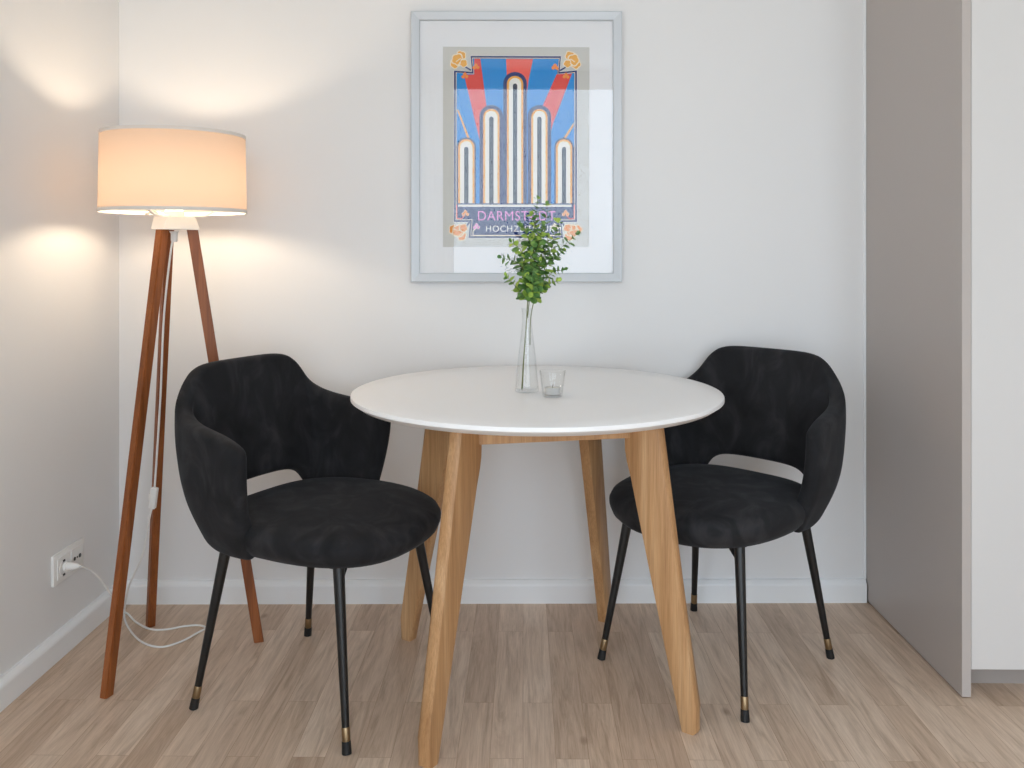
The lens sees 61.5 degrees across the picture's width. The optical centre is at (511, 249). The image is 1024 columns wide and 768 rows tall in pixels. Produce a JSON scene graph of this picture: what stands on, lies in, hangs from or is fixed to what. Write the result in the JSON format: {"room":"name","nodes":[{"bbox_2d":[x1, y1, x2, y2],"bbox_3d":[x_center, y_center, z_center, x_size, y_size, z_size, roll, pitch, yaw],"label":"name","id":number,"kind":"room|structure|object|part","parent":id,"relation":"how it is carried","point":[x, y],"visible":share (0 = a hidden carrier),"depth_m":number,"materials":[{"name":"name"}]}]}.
{"room":"dining room","nodes":[
{"label":"dining room","id":0,"kind":"room"},
{"bbox_2d":[0,0,118,676],"bbox_3d":[-1.311,-0.270,0.114,0.100,2.740,5.194,0,0,1],"label":"wall","id":1,"kind":"structure","parent":0,"point":[59,59],"depth_m":2.32,"materials":[{"name":"white paint"}]},
{"bbox_2d":[0,585,112,712],"bbox_3d":[-1.251,1.065,0.107,0.020,0.070,5.161,0,0,1],"label":"baseboard","id":2,"kind":"structure","parent":1,"relation":"attached to","point":[29,669],"depth_m":2.28,"materials":[{"name":"white paint"}]},
{"bbox_2d":[51,537,83,586],"bbox_3d":[-1.225,0.861,2.377,0.014,0.083,0.159,0,0,1],"label":"wall socket","id":3,"kind":"object","parent":1,"relation":"attached to","point":[74,553],"visible":0.98,"depth_m":2.36,"materials":[{"name":"white plastic"}]},
{"bbox_2d":[119,0,865,579],"bbox_3d":[1.054,-0.270,2.749,4.765,2.740,0.100,0,0,0],"label":"wall","id":4,"kind":"structure","parent":0,"point":[742,120],"depth_m":2.69,"materials":[{"name":"white paint"}]},
{"bbox_2d":[124,578,866,604],"bbox_3d":[-0.061,1.065,2.684,2.334,0.070,0.020,0,0,0],"label":"baseboard","id":5,"kind":"structure","parent":4,"relation":"attached to","point":[772,590],"depth_m":2.67,"materials":[{"name":"white paint"}]},
{"bbox_2d":[411,11,621,281],"bbox_3d":[0.014,-0.322,2.681,0.656,0.842,0.023,0,0,0],"label":"framed poster","id":6,"kind":"object","parent":4,"relation":"attached to","point":[509,109],"visible":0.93,"depth_m":2.68,"materials":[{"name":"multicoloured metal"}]},
{"bbox_2d":[863,0,865,578],"bbox_3d":[1.106,-0.305,2.696,0.008,2.670,0.006,0,0,1],"label":"trim","id":7,"kind":"structure","parent":4,"relation":"attached to","point":[864,1],"depth_m":2.69,"materials":[{"name":"white paint"}]},
{"bbox_2d":[0,601,1023,767],"bbox_3d":[1.020,1.150,0.084,4.762,0.100,5.394,0,0,1],"label":"floor","id":8,"kind":"structure","parent":0,"point":[529,687],"depth_m":2.11,"materials":[{"name":"brown wood"}]},
{"bbox_2d":[63,125,263,698],"bbox_3d":[-0.985,0.392,2.336,0.517,1.416,0.450,0,0,15],"label":"floor lamp","id":9,"kind":"object","parent":8,"relation":"on","point":[176,175],"visible":0.98,"depth_m":2.23,"materials":[{"name":"beige fabric"}]},
{"bbox_3d":[-0.969,0.519,2.217,0.022,1.162,0.227,0,0,18],"label":"leg","id":10,"kind":"part","parent":9,"relation":"part of","materials":[{"name":"brown wood"}]},
{"bbox_3d":[-1.034,0.534,2.480,0.296,1.130,0.266,0,0,1],"label":"power cord","id":11,"kind":"part","parent":9,"relation":"part of","materials":[{"name":"white plastic"}]},
{"bbox_2d":[148,487,158,508],"bbox_3d":[-0.994,0.687,2.383,0.028,0.061,0.019,0,0,1],"label":"switch","id":12,"kind":"object","parent":9,"relation":"attached to","point":[153,495],"depth_m":2.38,"materials":[{"name":"white plastic"}]},
{"bbox_3d":[-0.954,-0.100,2.252,0.010,0.018,0.164,0,0,16],"label":"shade carrier arm","id":13,"kind":"part","parent":9,"relation":"part of","materials":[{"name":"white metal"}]},
{"bbox_3d":[-1.006,0.519,2.454,0.022,1.162,0.193,0,0,-39],"label":"leg","id":14,"kind":"part","parent":9,"relation":"part of","materials":[{"name":"brown wood"}]},
{"bbox_3d":[-0.925,-0.209,2.355,0.380,0.214,0.380,0,0,1],"label":"lamp shade","id":15,"kind":"part","parent":9,"relation":"part of","materials":[{"name":"beige fabric"}]},
{"bbox_3d":[-0.821,-0.100,2.381,0.164,0.018,0.010,0,0,-14],"label":"shade carrier arm","id":16,"kind":"part","parent":9,"relation":"part of","materials":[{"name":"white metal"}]},
{"bbox_3d":[-0.797,0.519,2.394,0.204,1.162,0.022,0,0,-17],"label":"leg","id":17,"kind":"part","parent":9,"relation":"part of","materials":[{"name":"brown wood"}]},
{"bbox_2d":[175,353,440,755],"bbox_3d":[-0.483,0.695,2.173,0.600,0.815,0.586,0,0,29],"label":"dining chair","id":18,"kind":"object","parent":8,"relation":"on","point":[238,420],"visible":0.98,"depth_m":2.12,"materials":[{"name":"grey fabric"}]},
{"bbox_3d":[-0.719,0.874,2.079,0.090,0.356,0.027,0,0,-11],"label":"leg","id":19,"kind":"part","parent":18,"relation":"part of","materials":[{"name":"black metal"}]},
{"bbox_3d":[-0.609,0.507,2.242,0.318,0.447,0.588,0,0,29],"label":"backrest","id":20,"kind":"part","parent":18,"relation":"part of","materials":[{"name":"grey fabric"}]},
{"bbox_3d":[-0.562,0.874,2.414,0.027,0.356,0.090,0,0,-22],"label":"leg","id":21,"kind":"part","parent":18,"relation":"part of","materials":[{"name":"black metal"}]},
{"bbox_3d":[-0.383,0.874,1.919,0.027,0.356,0.090,0,0,-21],"label":"leg","id":22,"kind":"part","parent":18,"relation":"part of","materials":[{"name":"black metal"}]},
{"bbox_3d":[-0.447,0.672,2.153,0.516,0.103,0.495,0,0,29],"label":"seat","id":23,"kind":"part","parent":18,"relation":"part of","materials":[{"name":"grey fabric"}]},
{"bbox_3d":[-0.225,0.874,2.255,0.090,0.356,0.027,0,0,-11],"label":"leg","id":24,"kind":"part","parent":18,"relation":"part of","materials":[{"name":"black metal"}]},
{"bbox_2d":[350,365,724,767],"bbox_3d":[0.062,0.729,2.199,0.935,0.742,0.935,0,0,34],"label":"dining table","id":25,"kind":"object","parent":8,"relation":"on","point":[460,411],"visible":0.98,"depth_m":1.99,"materials":[{"name":"white paint"}]},
{"bbox_3d":[-0.229,0.740,2.394,0.193,0.720,0.031,0,0,34],"label":"leg","id":26,"kind":"part","parent":25,"relation":"part of","materials":[{"name":"brown wood"}]},
{"bbox_3d":[-0.135,0.740,1.905,0.031,0.720,0.201,0,0,34],"label":"leg","id":27,"kind":"part","parent":25,"relation":"part of","materials":[{"name":"brown wood"}]},
{"bbox_2d":[515,308,538,392],"bbox_3d":[0.038,0.252,2.168,0.060,0.210,0.060,0,0,1],"label":"glass vase","id":28,"kind":"object","parent":25,"relation":"on","point":[521,308],"visible":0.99,"depth_m":2.16,"materials":[{"name":"clear glass"}]},
{"bbox_2d":[497,195,580,388],"bbox_3d":[0.067,0.106,2.168,0.158,0.488,0.160,0,0,44],"label":"eucalyptus sprig","id":29,"kind":"object","parent":28,"relation":"in","point":[533,284],"visible":1,"depth_m":2.15,"materials":[{"name":"green plant"}]},
{"bbox_3d":[0.044,0.111,2.169,0.041,0.478,0.005,0,0,-4],"label":"stem","id":30,"kind":"part","parent":29,"relation":"part of","materials":[{"name":"green plant"}]},
{"bbox_2d":[540,372,564,397],"bbox_3d":[0.099,0.326,2.099,0.064,0.063,0.064,0,0,1],"label":"tealight holder","id":31,"kind":"object","parent":25,"relation":"on","point":[540,372],"visible":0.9,"depth_m":2.09,"materials":[{"name":"clear glass"}]},
{"bbox_2d":[545,386,559,394],"bbox_3d":[0.099,0.340,2.099,0.040,0.023,0.040,0,0,1],"label":"tealight","id":32,"kind":"object","parent":31,"relation":"in","point":[549,390],"visible":1,"depth_m":2.08,"materials":[{"name":"white wax"}]},
{"bbox_3d":[0.100,0.412,2.011,0.361,0.066,0.020,0,0,-11],"label":"apron rail","id":33,"kind":"part","parent":25,"relation":"part of","materials":[{"name":"brown wood"}]},
{"bbox_3d":[0.239,0.740,2.496,0.031,0.720,0.183,0,0,31],"label":"leg","id":34,"kind":"part","parent":25,"relation":"part of","materials":[{"name":"brown wood"}]},
{"bbox_3d":[0.349,0.740,2.007,0.183,0.720,0.031,0,0,34],"label":"leg","id":35,"kind":"part","parent":25,"relation":"part of","materials":[{"name":"brown wood"}]},
{"bbox_2d":[597,346,845,722],"bbox_3d":[0.555,0.695,2.322,0.600,0.815,0.586,0,0,-45],"label":"dining chair","id":36,"kind":"object","parent":8,"relation":"on","point":[788,407],"visible":0.78,"depth_m":2.31,"materials":[{"name":"grey fabric"}]},
{"bbox_3d":[0.287,0.874,2.320,0.090,0.356,0.027,0,0,0],"label":"leg","id":37,"kind":"part","parent":36,"relation":"part of","materials":[{"name":"black metal"}]},
{"bbox_3d":[0.554,0.874,2.579,0.027,0.356,0.090,0,0,9],"label":"leg","id":38,"kind":"part","parent":36,"relation":"part of","materials":[{"name":"black metal"}]},
{"bbox_3d":[0.526,0.672,2.293,0.516,0.103,0.495,0,0,-45],"label":"seat","id":39,"kind":"part","parent":36,"relation":"part of","materials":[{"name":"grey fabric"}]},
{"bbox_3d":[0.546,0.874,2.054,0.027,0.356,0.090,0,0,9],"label":"leg","id":40,"kind":"part","parent":36,"relation":"part of","materials":[{"name":"black metal"}]},
{"bbox_3d":[0.657,0.507,2.423,0.318,0.447,0.588,0,0,-45],"label":"backrest","id":41,"kind":"part","parent":36,"relation":"part of","materials":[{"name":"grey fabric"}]},
{"bbox_3d":[0.813,0.874,2.314,0.090,0.356,0.027,0,0,-1],"label":"leg","id":42,"kind":"part","parent":36,"relation":"part of","materials":[{"name":"black metal"}]},
{"bbox_2d":[866,0,1023,696],"bbox_3d":[1.436,-0.150,2.397,0.660,2.500,0.588,0,0,1],"label":"tall cabinet","id":43,"kind":"object","parent":8,"relation":"on","point":[945,78],"visible":1,"depth_m":2.19,"materials":[{"name":"grey laminate"}]},
{"bbox_3d":[1.118,-0.152,2.401,0.022,2.496,0.588,0,0,1],"label":"panel","id":44,"kind":"part","parent":43,"relation":"part of","materials":[{"name":"grey laminate"}]},
{"bbox_3d":[1.442,-0.184,2.116,0.630,2.428,0.020,0,0,1],"label":"door","id":45,"kind":"part","parent":43,"relation":"part of","materials":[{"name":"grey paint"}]}
]}

